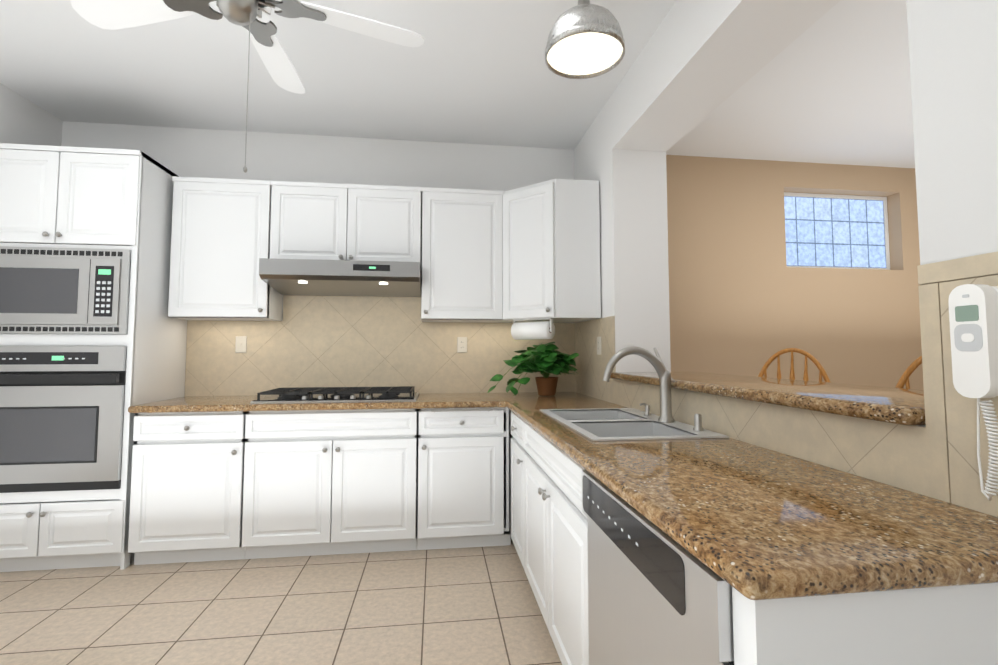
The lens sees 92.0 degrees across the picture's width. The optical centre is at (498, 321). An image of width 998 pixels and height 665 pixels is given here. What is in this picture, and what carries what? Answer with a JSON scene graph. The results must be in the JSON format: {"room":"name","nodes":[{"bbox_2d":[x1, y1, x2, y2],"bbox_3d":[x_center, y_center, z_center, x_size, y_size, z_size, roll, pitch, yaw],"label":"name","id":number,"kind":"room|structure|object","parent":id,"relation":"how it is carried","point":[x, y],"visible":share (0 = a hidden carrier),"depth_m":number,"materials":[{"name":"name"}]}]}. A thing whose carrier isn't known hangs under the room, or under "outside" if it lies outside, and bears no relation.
{"room":"kitchen","nodes":[
{"label":"kitchen","id":0,"kind":"room"},
{"bbox_2d":[70,0,423,172],"bbox_3d":[-0.920,-0.996,1.732,1.281,0.990,1.224,0,-3,-7],"label":"fan","id":1,"kind":"object","parent":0,"point":[122,14],"visible":1,"depth_m":1.80,"materials":[{"name":"brushed nickel"},{"name":"white painted wood"}]},
{"bbox_2d":[0,539,561,664],"bbox_3d":[1.371,1.311,0.963,8.360,0.050,5.850,0,-3,-7],"label":"floor","id":2,"kind":"structure","parent":0,"point":[467,606],"depth_m":2.26,"materials":[{"name":"tile"}]},
{"bbox_2d":[0,143,186,571],"bbox_3d":[-2.565,0.206,2.989,0.855,2.400,0.645,0,-3,-7],"label":"tall cabinet","id":3,"kind":"object","parent":2,"relation":"on","point":[74,197],"visible":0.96,"depth_m":2.76,"materials":[{"name":"white wood"}]},
{"bbox_2d":[0,346,126,492],"bbox_3d":[-2.561,0.551,2.933,0.791,0.801,0.612,0,-3,-7],"label":"built-in oven","id":4,"kind":"object","parent":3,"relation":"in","point":[61,417],"visible":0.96,"depth_m":2.68,"materials":[{"name":"grey metal"}]},
{"bbox_2d":[0,246,131,333],"bbox_3d":[-2.556,-0.164,2.938,0.791,0.488,0.468,0,-3,-7],"label":"built-in microwave","id":5,"kind":"object","parent":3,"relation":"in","point":[46,290],"visible":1,"depth_m":2.72,"materials":[{"name":"grey metal"}]},
{"bbox_2d":[128,411,251,564],"bbox_3d":[-1.807,0.975,3.059,0.635,0.872,0.612,0,-3,-7],"label":"base cabinet","id":6,"kind":"object","parent":2,"relation":"on","point":[220,486],"depth_m":2.76,"materials":[{"name":"white wood"}]},
{"bbox_2d":[248,409,427,558],"bbox_3d":[-1.032,0.982,3.160,1.072,0.872,0.612,0,-3,-7],"label":"base cabinet","id":7,"kind":"object","parent":2,"relation":"on","point":[325,482],"depth_m":2.87,"materials":[{"name":"white wood"}]},
{"bbox_2d":[424,407,511,549],"bbox_3d":[-0.264,0.988,3.260,0.621,0.872,0.612,0,-3,-7],"label":"base cabinet","id":8,"kind":"object","parent":2,"relation":"on","point":[467,451],"depth_m":2.97,"materials":[{"name":"white wood"}]},
{"bbox_2d":[128,393,499,412],"bbox_3d":[-1.080,0.523,3.160,2.130,0.040,0.641,0,-3,-7],"label":"countertop","id":9,"kind":"structure","parent":8,"relation":"on","point":[424,400],"depth_m":2.91,"materials":[{"name":"stone"}]},
{"bbox_2d":[250,386,418,402],"bbox_3d":[-1.027,0.473,3.165,0.970,0.058,0.480,0,-3,-7],"label":"gas cooktop","id":10,"kind":"object","parent":9,"relation":"in","point":[332,394],"visible":1,"depth_m":3.00,"materials":[{"name":"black metal"}]},
{"bbox_2d":[511,411,518,555],"bbox_3d":[0.401,0.959,2.777,0.612,0.872,0.559,0,-3,-7],"label":"base cabinet","id":11,"kind":"object","parent":2,"relation":"on","point":[514,418],"depth_m":2.79,"materials":[{"name":"white wood"}]},
{"bbox_2d":[516,392,586,395],"bbox_3d":[0.347,0.534,3.350,0.450,0.040,0.632,0,-3,-7],"label":"countertop","id":12,"kind":"structure","parent":11,"relation":"on","point":[519,393],"depth_m":3.45,"materials":[{"name":"stone"}]},
{"bbox_2d":[519,417,578,664],"bbox_3d":[0.500,0.913,2.020,0.612,0.872,1.115,0,-3,-7],"label":"base cabinet","id":13,"kind":"object","parent":2,"relation":"on","point":[548,477],"depth_m":1.91,"materials":[{"name":"white wood"}]},
{"bbox_2d":[496,392,997,599],"bbox_3d":[0.458,0.464,2.183,0.649,0.040,2.980,0,-3,-7],"label":"countertop","id":14,"kind":"structure","parent":13,"relation":"on","point":[750,521],"depth_m":0.92,"materials":[{"name":"stone"}]},
{"bbox_2d":[488,342,578,395],"bbox_3d":[0.232,0.326,3.349,0.654,0.374,0.492,0,-3,-7],"label":"potted plant","id":15,"kind":"object","parent":14,"relation":"on","point":[545,360],"visible":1,"depth_m":3.28,"materials":[{"name":"terracotta"},{"name":"soil"},{"name":"leaf"}]},
{"bbox_2d":[540,408,728,441],"bbox_3d":[0.518,0.533,2.115,0.505,0.200,0.860,0,-3,-7],"label":"sink basin","id":16,"kind":"object","parent":14,"relation":"in","point":[611,424],"visible":0.25,"depth_m":2.09,"materials":[{"name":"silver metal"}]},
{"bbox_2d":[603,346,703,430],"bbox_3d":[0.599,0.266,2.058,0.315,0.324,0.481,0,-3,-7],"label":"tap","id":17,"kind":"object","parent":14,"relation":"on","point":[663,372],"visible":1,"depth_m":2.06,"materials":[{"name":"silver metal"}]},
{"bbox_2d":[582,470,733,664],"bbox_3d":[0.576,0.860,1.110,0.574,0.868,0.705,0,-3,-7],"label":"dishwasher","id":18,"kind":"object","parent":2,"relation":"on","point":[657,595],"visible":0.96,"depth_m":1.03,"materials":[{"name":"grey metal"}]},
{"bbox_2d":[579,465,997,664],"bbox_3d":[0.620,0.858,1.106,0.612,0.872,0.803,0,-3,-7],"label":"base cabinet","id":19,"kind":"object","parent":2,"relation":"on","point":[953,625],"depth_m":0.72,"materials":[{"name":"white wood"}]},
{"bbox_2d":[758,348,830,382],"bbox_3d":[1.576,0.764,2.617,0.456,1.245,0.464,-3,-4,39],"label":"bar stool","id":20,"kind":"object","parent":2,"relation":"on","point":[815,361],"visible":0.15,"depth_m":2.79,"materials":[{"name":"brown wood"}]},
{"bbox_2d":[895,355,921,388],"bbox_3d":[1.657,0.713,1.771,0.464,1.245,0.456,3,-4,-39],"label":"bar stool","id":21,"kind":"object","parent":2,"relation":"on","point":[907,373],"visible":0.04,"depth_m":2.02,"materials":[{"name":"brown wood"}]},
{"bbox_2d":[0,0,997,516],"bbox_3d":[1.369,-0.345,1.072,8.360,3.270,5.870,0,-3,-7],"label":"wall","id":22,"kind":"structure","parent":0,"point":[696,138],"depth_m":3.02,"materials":[{"name":"white paint"}]},
{"bbox_2d":[235,336,246,352],"bbox_3d":[-1.822,0.161,3.401,0.074,0.118,0.016,0,-3,-7],"label":"outlet","id":23,"kind":"object","parent":22,"relation":"attached to","point":[241,344],"visible":1,"depth_m":3.40,"materials":[{"name":"beige plastic"}]},
{"bbox_2d":[259,258,420,296],"bbox_3d":[-1.031,-0.289,3.290,0.983,0.174,0.492,0,-3,-7],"label":"range hood","id":24,"kind":"object","parent":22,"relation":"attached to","point":[309,277],"visible":0.98,"depth_m":3.09,"materials":[{"name":"silver metal"}]},
{"bbox_2d":[457,337,466,352],"bbox_3d":[-0.276,0.173,3.606,0.074,0.118,0.008,0,-3,-7],"label":"electrical outlet","id":25,"kind":"object","parent":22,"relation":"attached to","point":[461,344],"visible":1,"depth_m":3.60,"materials":[{"name":"beige plastic"}]},
{"bbox_2d":[496,179,559,322],"bbox_3d":[0.188,-0.476,3.264,0.354,0.906,0.331,0,-3,-7],"label":"upper cabinet","id":26,"kind":"object","parent":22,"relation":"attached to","point":[521,253],"depth_m":3.23,"materials":[{"name":"white wood"}]},
{"bbox_2d":[511,318,554,339],"bbox_3d":[0.229,0.052,3.263,0.304,0.137,0.120,-3,-4,37],"label":"paper towel","id":27,"kind":"object","parent":26,"relation":"attached to","point":[532,330],"visible":1,"depth_m":3.21,"materials":[{"name":"white paper"}]},
{"bbox_2d":[597,336,600,354],"bbox_3d":[0.656,0.157,3.166,0.008,0.118,0.074,0,-3,-7],"label":"outlet","id":28,"kind":"object","parent":22,"relation":"attached to","point":[598,345],"visible":1,"depth_m":3.15,"materials":[{"name":"beige plastic"}]},
{"bbox_2d":[784,192,889,269],"bbox_3d":[2.918,-0.781,4.229,1.096,0.676,0.030,0,-3,-7],"label":"window","id":29,"kind":"structure","parent":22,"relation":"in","point":[836,231],"depth_m":4.22,"materials":[{"name":"blue glass"}]},
{"bbox_2d":[948,284,997,499],"bbox_3d":[0.921,0.131,0.903,0.068,0.405,0.105,0,-3,-7],"label":"telephone","id":30,"kind":"object","parent":22,"relation":"attached to","point":[973,314],"visible":1,"depth_m":0.90,"materials":[{"name":"white plastic"}]},
{"bbox_2d":[545,0,624,78],"bbox_3d":[0.315,-1.231,1.791,0.290,0.513,0.290,0,-3,-7],"label":"pendant lamp","id":31,"kind":"object","parent":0,"point":[585,40],"visible":1,"depth_m":1.72,"materials":[{"name":"silver metal"}]},
{"bbox_2d":[610,371,925,425],"bbox_3d":[1.046,0.267,2.009,0.550,0.040,1.852,0,-3,-7],"label":"countertop","id":32,"kind":"structure","parent":0,"point":[902,406],"depth_m":1.50,"materials":[{"name":"stone"}]}
]}

